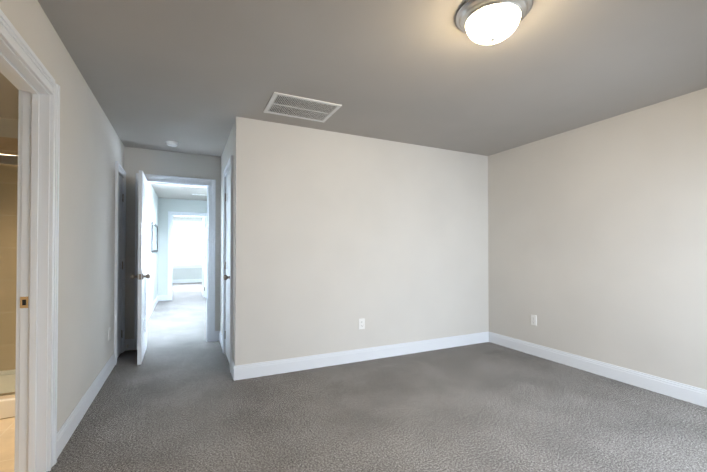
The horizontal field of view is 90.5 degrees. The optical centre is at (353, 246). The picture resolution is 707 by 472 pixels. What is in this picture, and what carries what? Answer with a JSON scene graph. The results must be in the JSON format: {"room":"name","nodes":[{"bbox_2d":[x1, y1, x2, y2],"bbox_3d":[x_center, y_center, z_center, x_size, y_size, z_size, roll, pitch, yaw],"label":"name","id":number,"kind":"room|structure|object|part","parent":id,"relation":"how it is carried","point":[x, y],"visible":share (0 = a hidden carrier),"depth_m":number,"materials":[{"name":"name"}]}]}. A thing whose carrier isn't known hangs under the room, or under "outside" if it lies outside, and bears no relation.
{"room":"empty bedroom","nodes":[
{"label":"empty bedroom","id":0,"kind":"room"},
{"bbox_2d":[0,417,14,471],"bbox_3d":[-2.610,1.265,1.622,1.855,0.098,3.780,0,-1,-26],"label":"floor","id":1,"kind":"structure","parent":0,"point":[7,442],"depth_m":2.16,"materials":[{"name":"beige tile"}]},
{"bbox_2d":[0,369,15,418],"bbox_3d":[-3.126,1.162,2.760,1.667,0.130,1.047,0,-1,-26],"label":"shower pan","id":2,"kind":"object","parent":1,"relation":"on","point":[7,408],"depth_m":2.52,"materials":[{"name":"white plastic"}]},
{"bbox_2d":[0,154,17,399],"bbox_3d":[-2.915,0.214,2.330,1.667,1.754,0.088,0,-1,-26],"label":"shower door","id":3,"kind":"structure","parent":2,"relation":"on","point":[8,160],"depth_m":2.55,"materials":[{"name":"clear glass"}]},
{"bbox_2d":[0,118,17,137],"bbox_3d":[-3.429,-1.117,3.289,1.788,0.180,0.115,0,-1,-26],"label":"wall","id":4,"kind":"structure","parent":0,"point":[8,128],"depth_m":3.31,"materials":[{"name":"beige paint"}]},
{"bbox_2d":[0,137,17,370],"bbox_3d":[-3.429,0.103,3.275,1.788,2.260,0.115,0,-1,-26],"label":"wall tile","id":5,"kind":"structure","parent":4,"relation":"attached to","point":[8,146],"depth_m":3.30,"materials":[{"name":"beige tile"}]},
{"bbox_2d":[0,0,123,431],"bbox_3d":[-1.589,-0.006,1.629,0.115,2.440,5.855,0,-1,-26],"label":"wall","id":6,"kind":"structure","parent":0,"point":[91,148],"depth_m":2.45,"materials":[{"name":"beige paint"}]},
{"bbox_2d":[0,9,59,471],"bbox_3d":[-1.524,0.147,1.493,0.159,2.130,1.022,0,-1,-26],"label":"door frame","id":7,"kind":"structure","parent":6,"relation":"attached to","point":[24,71],"depth_m":1.87,"materials":[{"name":"white paint"}]},
{"bbox_2d":[20,297,27,307],"bbox_3d":[-1.742,0.296,1.853,0.033,0.060,0.002,0,-1,-26],"label":"strike plate","id":8,"kind":"object","parent":7,"relation":"attached to","point":[21,305],"depth_m":1.85,"materials":[{"name":"gold metal"}]},
{"bbox_2d":[57,353,114,457],"bbox_3d":[-2.087,1.161,2.809,0.012,0.130,1.858,0,-1,-26],"label":"baseboard","id":9,"kind":"structure","parent":6,"relation":"attached to","point":[69,426],"depth_m":2.49,"materials":[{"name":"white paint"}]},
{"bbox_2d":[114,161,125,364],"bbox_3d":[-2.659,0.175,3.894,0.138,2.130,0.570,0,-1,-26],"label":"trim","id":10,"kind":"structure","parent":6,"relation":"attached to","point":[120,171],"depth_m":3.83,"materials":[{"name":"white paint"}]},
{"bbox_2d":[117,176,123,357],"bbox_3d":[-2.634,0.220,3.911,0.050,2.020,0.393,0,-1,-26],"label":"closet door","id":11,"kind":"structure","parent":6,"relation":"in","point":[120,262],"depth_m":3.97,"materials":[{"name":"white paint"}]},
{"bbox_2d":[147,184,157,311],"bbox_3d":[-3.734,0.048,6.289,0.115,2.440,4.405,0,-1,-26],"label":"wall","id":12,"kind":"structure","parent":0,"point":[152,280],"depth_m":6.78,"materials":[{"name":"paint"}]},
{"bbox_2d":[151,222,157,251],"bbox_3d":[-4.143,-0.171,7.307,0.022,0.580,1.400,0,-1,-26],"label":"framed picture","id":13,"kind":"object","parent":12,"relation":"attached to","point":[154,237],"visible":1,"depth_m":7.21,"materials":[{"name":"grey"}]},
{"bbox_2d":[147,279,201,319],"bbox_3d":[-4.057,1.231,8.803,3.800,0.132,9.245,0,-1,-26],"label":"baseboard","id":14,"kind":"structure","parent":12,"relation":"attached to","point":[157,299],"depth_m":8.34,"materials":[{"name":"white paint"}]},
{"bbox_2d":[124,147,220,338],"bbox_3d":[-2.062,0.028,4.583,1.577,2.440,0.115,0,-1,-26],"label":"wall","id":15,"kind":"structure","parent":0,"point":[156,162],"depth_m":4.35,"materials":[{"name":"beige paint"}]},
{"bbox_2d":[130,170,149,364],"bbox_3d":[-2.377,0.221,3.969,0.185,2.020,0.733,0,-1,-26],"label":"entry door","id":16,"kind":"structure","parent":15,"relation":"in","point":[142,276],"depth_m":3.70,"materials":[{"name":"white paint"}]},
{"bbox_2d":[134,173,215,349],"bbox_3d":[-2.259,0.182,4.487,0.904,2.130,0.159,0,-1,-26],"label":"door frame","id":17,"kind":"structure","parent":15,"relation":"attached to","point":[209,185],"depth_m":4.58,"materials":[{"name":"white paint"}]},
{"bbox_2d":[158,198,206,294],"bbox_3d":[-3.988,0.075,8.671,4.030,2.440,0.115,0,-1,-26],"label":"wall","id":18,"kind":"structure","parent":0,"point":[165,205],"depth_m":8.37,"materials":[{"name":"paint"}]},
{"bbox_2d":[167,211,206,299],"bbox_3d":[-4.050,0.230,8.640,0.935,2.130,0.159,0,-1,-26],"label":"door frame","id":19,"kind":"structure","parent":18,"relation":"attached to","point":[171,214],"depth_m":8.41,"materials":[{"name":"white paint"}]},
{"bbox_2d":[199,217,205,296],"bbox_3d":[-3.925,0.281,9.179,0.185,2.020,0.764,0,-1,-26],"label":"room door","id":20,"kind":"structure","parent":18,"relation":"in","point":[203,254],"depth_m":9.10,"materials":[{"name":"white paint"}]},
{"bbox_2d":[172,216,203,279],"bbox_3d":[-6.073,0.126,13.039,4.030,2.440,0.115,0,-1,-26],"label":"wall","id":21,"kind":"structure","parent":0,"point":[186,273],"depth_m":12.94,"materials":[{"name":"paint"}]},
{"bbox_2d":[173,220,201,267],"bbox_3d":[-6.134,-0.068,12.985,1.188,1.745,0.166,0,-1,-26],"label":"room window","id":22,"kind":"structure","parent":21,"relation":"in","point":[187,244],"depth_m":13.01,"materials":[{"name":"glass"}]},
{"bbox_2d":[220,121,234,361],"bbox_3d":[-1.401,0.021,4.028,0.115,2.440,1.455,0,-1,-26],"label":"wall","id":23,"kind":"structure","parent":0,"point":[228,151],"depth_m":4.04,"materials":[{"name":"beige paint"}]},
{"bbox_2d":[217,331,222,349],"bbox_3d":[-1.659,1.180,4.377,0.036,0.130,0.578,0,-1,-26],"label":"baseboard","id":24,"kind":"structure","parent":23,"relation":"attached to","point":[219,336],"depth_m":4.46,"materials":[{"name":"white paint"}]},
{"bbox_2d":[223,172,229,363],"bbox_3d":[-1.335,0.219,3.796,0.185,2.020,0.599,0,-1,-26],"label":"closet door","id":25,"kind":"structure","parent":23,"relation":"in","point":[226,277],"depth_m":3.83,"materials":[{"name":"white paint"}]},
{"bbox_2d":[223,155,232,372],"bbox_3d":[-1.308,0.174,3.808,0.138,2.130,0.770,0,-1,-26],"label":"trim","id":26,"kind":"structure","parent":23,"relation":"attached to","point":[228,168],"depth_m":3.51,"materials":[{"name":"white paint"}]},
{"bbox_2d":[0,0,706,216],"bbox_3d":[-2.434,-1.222,6.361,6.600,0.100,15.500,0,-1,-26],"label":"ceiling","id":27,"kind":"structure","parent":0,"point":[197,77],"depth_m":2.37,"materials":[{"name":"paint"}]},
{"bbox_2d":[166,141,178,146],"bbox_3d":[-2.092,-1.180,4.042,0.136,0.037,0.136,0,-1,-26],"label":"smoke detector","id":28,"kind":"object","parent":27,"relation":"attached to","point":[172,143],"visible":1,"depth_m":4.00,"materials":[{"name":"white plastic"}]},
{"bbox_2d":[263,92,341,122],"bbox_3d":[-0.454,-1.206,3.071,0.580,0.008,0.435,0,-1,-26],"label":"ceiling vent","id":29,"kind":"object","parent":27,"relation":"in","point":[282,104],"visible":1,"depth_m":3.05,"materials":[{"name":"white metal"}]},
{"bbox_2d":[456,0,531,44],"bbox_3d":[0.726,-1.141,1.830,0.368,0.166,0.368,0,-1,-26],"label":"flush-mount ceiling light","id":30,"kind":"object","parent":27,"relation":"attached to","point":[486,22],"visible":1,"depth_m":1.76,"materials":[{"name":"white glass"}]},
{"bbox_3d":[0.726,-1.118,1.829,0.266,0.119,0.266,0,-1,-26],"label":"lamp shade","id":31,"kind":"part","parent":30,"relation":"part of","materials":[{"name":"white glass"}]},
{"bbox_2d":[234,116,488,365],"bbox_3d":[0.369,0.021,4.004,3.289,2.440,0.115,0,-1,-26],"label":"wall","id":32,"kind":"structure","parent":0,"point":[337,236],"depth_m":3.75,"materials":[{"name":"beige paint"}]},
{"bbox_2d":[233,331,488,380],"bbox_3d":[0.325,1.174,3.899,3.156,0.130,0.014,0,-1,-26],"label":"baseboard","id":33,"kind":"structure","parent":32,"relation":"attached to","point":[260,369],"depth_m":3.72,"materials":[{"name":"white paint"}]},
{"bbox_2d":[359,318,364,328],"bbox_3d":[0.091,0.839,3.793,0.070,0.114,0.009,0,-1,-26],"label":"outlet","id":34,"kind":"object","parent":32,"relation":"attached to","point":[362,323],"visible":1,"depth_m":3.79,"materials":[{"name":"white plastic"}]},
{"bbox_2d":[48,282,706,471],"bbox_3d":[-2.225,1.319,6.432,5.865,0.100,15.330,0,-1,-26],"label":"floor carpet","id":35,"kind":"object","parent":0,"point":[179,399],"visible":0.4,"depth_m":2.52,"materials":[{"name":"grey carpet"}]},
{"bbox_2d":[488,88,706,389],"bbox_3d":[2.749,0.006,2.702,0.115,2.440,4.285,0,-1,-26],"label":"wall","id":36,"kind":"structure","parent":0,"point":[597,241],"depth_m":3.27,"materials":[{"name":"beige paint"}]},
{"bbox_2d":[531,315,536,325],"bbox_3d":[2.056,0.841,3.999,0.009,0.114,0.070,0,-1,-26],"label":"outlet","id":37,"kind":"object","parent":36,"relation":"attached to","point":[533,319],"visible":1,"depth_m":3.99,"materials":[{"name":"white plastic"}]},
{"bbox_2d":[489,332,706,407],"bbox_3d":[2.660,1.160,2.726,0.012,0.130,4.138,0,-1,-26],"label":"baseboard","id":38,"kind":"structure","parent":36,"relation":"attached to","point":[667,387],"depth_m":3.25,"materials":[{"name":"white paint"}]}
]}

